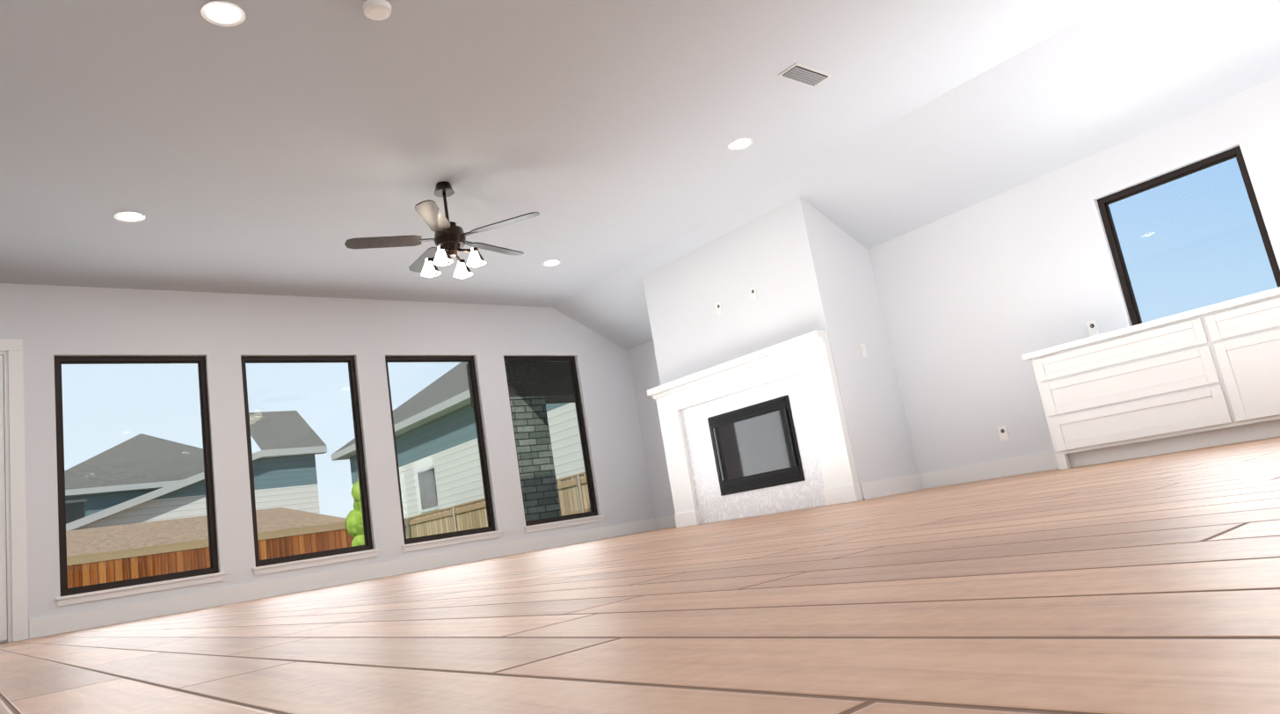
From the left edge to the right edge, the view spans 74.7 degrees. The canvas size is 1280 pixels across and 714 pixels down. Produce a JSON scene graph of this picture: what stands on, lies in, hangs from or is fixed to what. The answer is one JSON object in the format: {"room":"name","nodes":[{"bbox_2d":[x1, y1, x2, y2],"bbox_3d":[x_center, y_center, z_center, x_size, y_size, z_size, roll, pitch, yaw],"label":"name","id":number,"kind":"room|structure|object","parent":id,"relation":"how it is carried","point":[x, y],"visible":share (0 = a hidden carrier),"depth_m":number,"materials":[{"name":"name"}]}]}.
{"room":"living room","nodes":[
{"label":"living room","id":0,"kind":"room"},
{"bbox_2d":[0,283,654,635],"bbox_3d":[-2.890,0.713,8.040,7.630,2.840,0.150,0,-14,-40],"label":"wall","id":1,"kind":"structure","parent":0,"point":[220,332],"depth_m":7.95,"materials":[{"name":"paint"}]},
{"bbox_2d":[0,338,29,643],"bbox_3d":[-5.140,0.981,6.054,1.130,2.280,0.199,0,-14,-40],"label":"door frame","id":2,"kind":"structure","parent":1,"relation":"attached to","point":[13,593],"depth_m":6.30,"materials":[{"name":"white wood"}]},
{"bbox_2d":[53,356,225,606],"bbox_3d":[-4.129,0.940,6.903,1.170,1.960,0.153,0,-14,-40],"label":"window","id":3,"kind":"structure","parent":1,"relation":"in","point":[99,591],"depth_m":6.83,"materials":[{"name":"brown metal"}]},
{"bbox_2d":[240,356,379,575],"bbox_3d":[-3.078,0.939,7.773,1.120,1.960,0.153,0,-14,-40],"label":"window","id":4,"kind":"structure","parent":1,"relation":"in","point":[285,563],"depth_m":7.75,"materials":[{"name":"brown metal"}]},
{"bbox_2d":[29,517,658,639],"bbox_3d":[-2.146,2.001,8.111,6.095,0.135,0.020,0,-14,-40],"label":"baseboard","id":5,"kind":"structure","parent":1,"relation":"attached to","point":[124,613],"depth_m":7.42,"materials":[{"name":"white wood"}]},
{"bbox_2d":[385,356,501,552],"bbox_3d":[-2.049,0.938,8.624,1.090,1.960,0.153,0,-14,-40],"label":"window","id":6,"kind":"structure","parent":1,"relation":"in","point":[439,540],"depth_m":8.68,"materials":[{"name":"brown metal"}]},
{"bbox_2d":[503,356,604,532],"bbox_3d":[-1.005,0.937,9.488,1.060,1.960,0.153,0,-14,-40],"label":"window","id":7,"kind":"structure","parent":1,"relation":"in","point":[561,521],"depth_m":9.59,"materials":[{"name":"clear glass"}]},
{"bbox_2d":[0,436,1279,713],"bbox_3d":[0.389,0.589,2.417,9.750,0.120,12.650,0,-14,-40],"label":"floor","id":8,"kind":"structure","parent":0,"point":[1143,585],"depth_m":0.92,"materials":[{"name":"brown wood"}]},
{"bbox_2d":[1031,314,1236,469],"bbox_3d":[3.439,0.254,5.669,0.598,0.800,1.170,0,-14,-40],"label":"base cabinet","id":9,"kind":"object","parent":8,"relation":"on","point":[1207,376],"depth_m":5.48,"materials":[{"name":"white paint"}]},
{"bbox_2d":[1021,286,1279,360],"bbox_3d":[4.756,-0.715,4.061,0.618,0.040,5.760,0,-14,-40],"label":"countertop","id":10,"kind":"structure","parent":9,"relation":"on","point":[1273,293],"depth_m":5.34,"materials":[{"name":"white stone"}]},
{"bbox_2d":[1197,293,1279,443],"bbox_3d":[3.942,0.051,5.061,0.598,0.800,0.600,0,-14,-40],"label":"base cabinet","id":11,"kind":"object","parent":8,"relation":"on","point":[1243,340],"depth_m":5.00,"materials":[{"name":"white paint"}]},
{"bbox_2d":[0,0,1279,349],"bbox_3d":[0.086,-1.833,2.976,10.000,0.838,12.650,0,-14,-40],"label":"ceiling","id":12,"kind":"structure","parent":0,"point":[278,146],"depth_m":5.54,"materials":[{"name":"paint"}]},
{"bbox_2d":[113,210,145,222],"bbox_3d":[-3.547,-0.975,5.828,0.190,0.006,0.190,0,-14,-40],"label":"recessed light","id":13,"kind":"object","parent":12,"relation":"in","point":[130,216],"visible":1,"depth_m":5.83,"materials":[{"name":"white plastic"}]},
{"bbox_2d":[200,0,245,26],"bbox_3d":[-1.957,-1.611,3.938,0.190,0.006,0.190,0,-14,-40],"label":"recessed light","id":14,"kind":"object","parent":12,"relation":"in","point":[222,13],"visible":1,"depth_m":3.94,"materials":[{"name":"white plastic"}]},
{"bbox_2d":[362,0,391,20],"bbox_3d":[-1.275,-1.681,4.071,0.136,0.037,0.136,0,-14,-40],"label":"smoke detector","id":15,"kind":"object","parent":12,"relation":"attached to","point":[376,10],"visible":1,"depth_m":4.04,"materials":[{"name":"white plastic"}]},
{"bbox_2d":[344,181,539,278],"bbox_3d":[-1.407,-0.924,6.118,1.371,0.678,1.342,0,-14,-40],"label":"ceiling fan","id":16,"kind":"object","parent":12,"relation":"hanging from","point":[449,240],"visible":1,"depth_m":5.97,"materials":[{"name":"brown wood"}]},
{"bbox_2d":[542,259,560,266],"bbox_3d":[-0.874,-0.929,8.292,0.190,0.006,0.190,0,-14,-40],"label":"recessed light","id":17,"kind":"object","parent":12,"relation":"in","point":[551,262],"visible":0.96,"depth_m":8.29,"materials":[{"name":"white plastic"}]},
{"bbox_2d":[727,138,752,150],"bbox_3d":[0.751,-1.594,6.281,0.190,0.006,0.190,0,-14,-40],"label":"recessed light","id":18,"kind":"object","parent":12,"relation":"in","point":[739,143],"visible":1,"depth_m":6.28,"materials":[{"name":"white plastic"}]},
{"bbox_2d":[778,62,832,87],"bbox_3d":[1.069,-1.814,5.411,0.360,0.016,0.160,0,-14,-40],"label":"ceiling vent","id":19,"kind":"object","parent":12,"relation":"in","point":[800,73],"visible":1,"depth_m":5.39,"materials":[{"name":"white metal"}]},
{"bbox_2d":[642,196,917,494],"bbox_3d":[1.240,0.133,8.132,0.850,2.681,2.200,0,-14,-40],"label":"wall","id":20,"kind":"structure","parent":0,"point":[802,265],"depth_m":7.49,"materials":[{"name":"paint"}]},
{"bbox_2d":[715,301,722,314],"bbox_3d":[0.757,-0.466,8.040,0.008,0.115,0.070,0,-14,-40],"label":"electrical outlet","id":21,"kind":"object","parent":20,"relation":"attached to","point":[718,307],"visible":1,"depth_m":8.04,"materials":[{"name":"white plastic"}]},
{"bbox_2d":[749,286,757,300],"bbox_3d":[1.041,-0.581,7.697,0.008,0.115,0.070,0,-14,-40],"label":"electrical outlet","id":22,"kind":"object","parent":20,"relation":"attached to","point":[753,293],"visible":1,"depth_m":7.69,"materials":[{"name":"white plastic"}]},
{"bbox_2d":[646,330,863,527],"bbox_3d":[0.935,0.748,7.712,0.150,1.425,2.264,0,-14,-40],"label":"fireplace surround","id":23,"kind":"object","parent":20,"relation":"attached to","point":[763,432],"visible":1,"depth_m":7.56,"materials":[{"name":"white"}]},
{"bbox_2d":[859,344,867,356],"bbox_3d":[1.949,-0.056,7.298,0.070,0.115,0.012,0,-14,-40],"label":"light switch","id":24,"kind":"object","parent":20,"relation":"attached to","point":[863,350],"visible":1,"depth_m":7.29,"materials":[{"name":"white"}]},
{"bbox_2d":[859,473,922,500],"bbox_3d":[2.117,1.089,7.049,0.819,0.135,0.021,0,-14,-40],"label":"baseboard","id":25,"kind":"structure","parent":20,"relation":"attached to","point":[890,486],"depth_m":7.03,"materials":[{"name":"white wood"}]},
{"bbox_2d":[628,76,1279,517],"bbox_3d":[3.919,-0.727,5.677,0.150,2.550,12.500,0,-14,-40],"label":"wall","id":26,"kind":"structure","parent":0,"point":[977,300],"depth_m":6.72,"materials":[{"name":"paint"}]},
{"bbox_2d":[654,515,676,529],"bbox_3d":[0.642,1.818,9.507,0.021,0.135,1.430,0,-14,-40],"label":"baseboard","id":27,"kind":"structure","parent":26,"relation":"attached to","point":[666,521],"depth_m":9.92,"materials":[{"name":"white wood"}]},
{"bbox_2d":[918,450,1059,488],"bbox_3d":[2.874,0.916,6.810,0.020,0.135,1.400,0,-14,-40],"label":"baseboard","id":28,"kind":"structure","parent":26,"relation":"attached to","point":[1047,461],"depth_m":6.82,"materials":[{"name":"white wood"}]},
{"bbox_2d":[997,425,1009,441],"bbox_3d":[2.927,0.615,6.753,0.008,0.115,0.070,0,-14,-40],"label":"electrical outlet","id":29,"kind":"object","parent":26,"relation":"attached to","point":[1003,432],"visible":1,"depth_m":6.75,"materials":[{"name":"white plastic"}]},
{"bbox_2d":[1086,320,1099,336],"bbox_3d":[3.363,-0.212,6.225,0.008,0.115,0.070,0,-14,-40],"label":"electrical outlet","id":30,"kind":"object","parent":26,"relation":"attached to","point":[1093,328],"visible":0.96,"depth_m":6.22,"materials":[{"name":"white plastic"}]},
{"bbox_2d":[1096,145,1279,325],"bbox_3d":[3.779,-0.777,5.806,0.153,1.058,1.000,0,-14,-40],"label":"window","id":31,"kind":"structure","parent":26,"relation":"in","point":[1119,261],"depth_m":5.92,"materials":[{"name":"brown metal"}]},
{"label":"outside","id":32,"kind":"structure","parent":0,"visible":0},
{"bbox_3d":[20.170,12.784,78.002,310.000,0.300,220.000,0,-14,-40],"label":"ground","id":33,"kind":"structure","parent":32,"visible":0},
{"bbox_2d":[64,410,351,585],"bbox_3d":[-17.191,5.369,27.855,10.900,6.780,15.200,0,-14,-40],"label":"house","id":34,"kind":"structure","parent":33,"relation":"on","point":[273,445],"depth_m":27.19,"materials":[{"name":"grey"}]},
{"bbox_2d":[66,521,353,588],"bbox_3d":[-15.499,4.793,13.030,24.200,1.675,0.140,0,-14,-40],"label":"fence","id":35,"kind":"object","parent":33,"relation":"on","point":[81,573],"depth_m":17.82,"materials":[{"name":"brown wood"}]},
{"bbox_2d":[344,478,364,546],"bbox_3d":[-6.291,3.893,19.689,1.150,3.030,0.820,0,-14,-40],"label":"tree","id":36,"kind":"object","parent":33,"relation":"on","point":[352,529],"depth_m":19.35,"materials":[{"name":"green plant"}]},
{"bbox_2d":[331,362,585,518],"bbox_3d":[-1.385,1.772,22.635,6.700,6.700,20.400,0,-14,-40],"label":"house","id":37,"kind":"structure","parent":33,"relation":"on","point":[415,490],"depth_m":22.90,"materials":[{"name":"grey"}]},
{"bbox_2d":[404,472,590,538],"bbox_3d":[4.841,0.419,7.441,0.134,1.512,35.465,0,-14,-40],"label":"fence","id":38,"kind":"object","parent":33,"relation":"on","point":[419,520],"depth_m":17.64,"materials":[{"name":"brown wood"}]},
{"bbox_2d":[465,361,574,521],"bbox_3d":[-1.232,1.346,11.002,4.400,3.020,2.460,0,-14,-40],"label":"brick column","id":39,"kind":"structure","parent":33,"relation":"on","point":[527,418],"depth_m":11.34,"materials":[{"name":"brick"}]}
]}

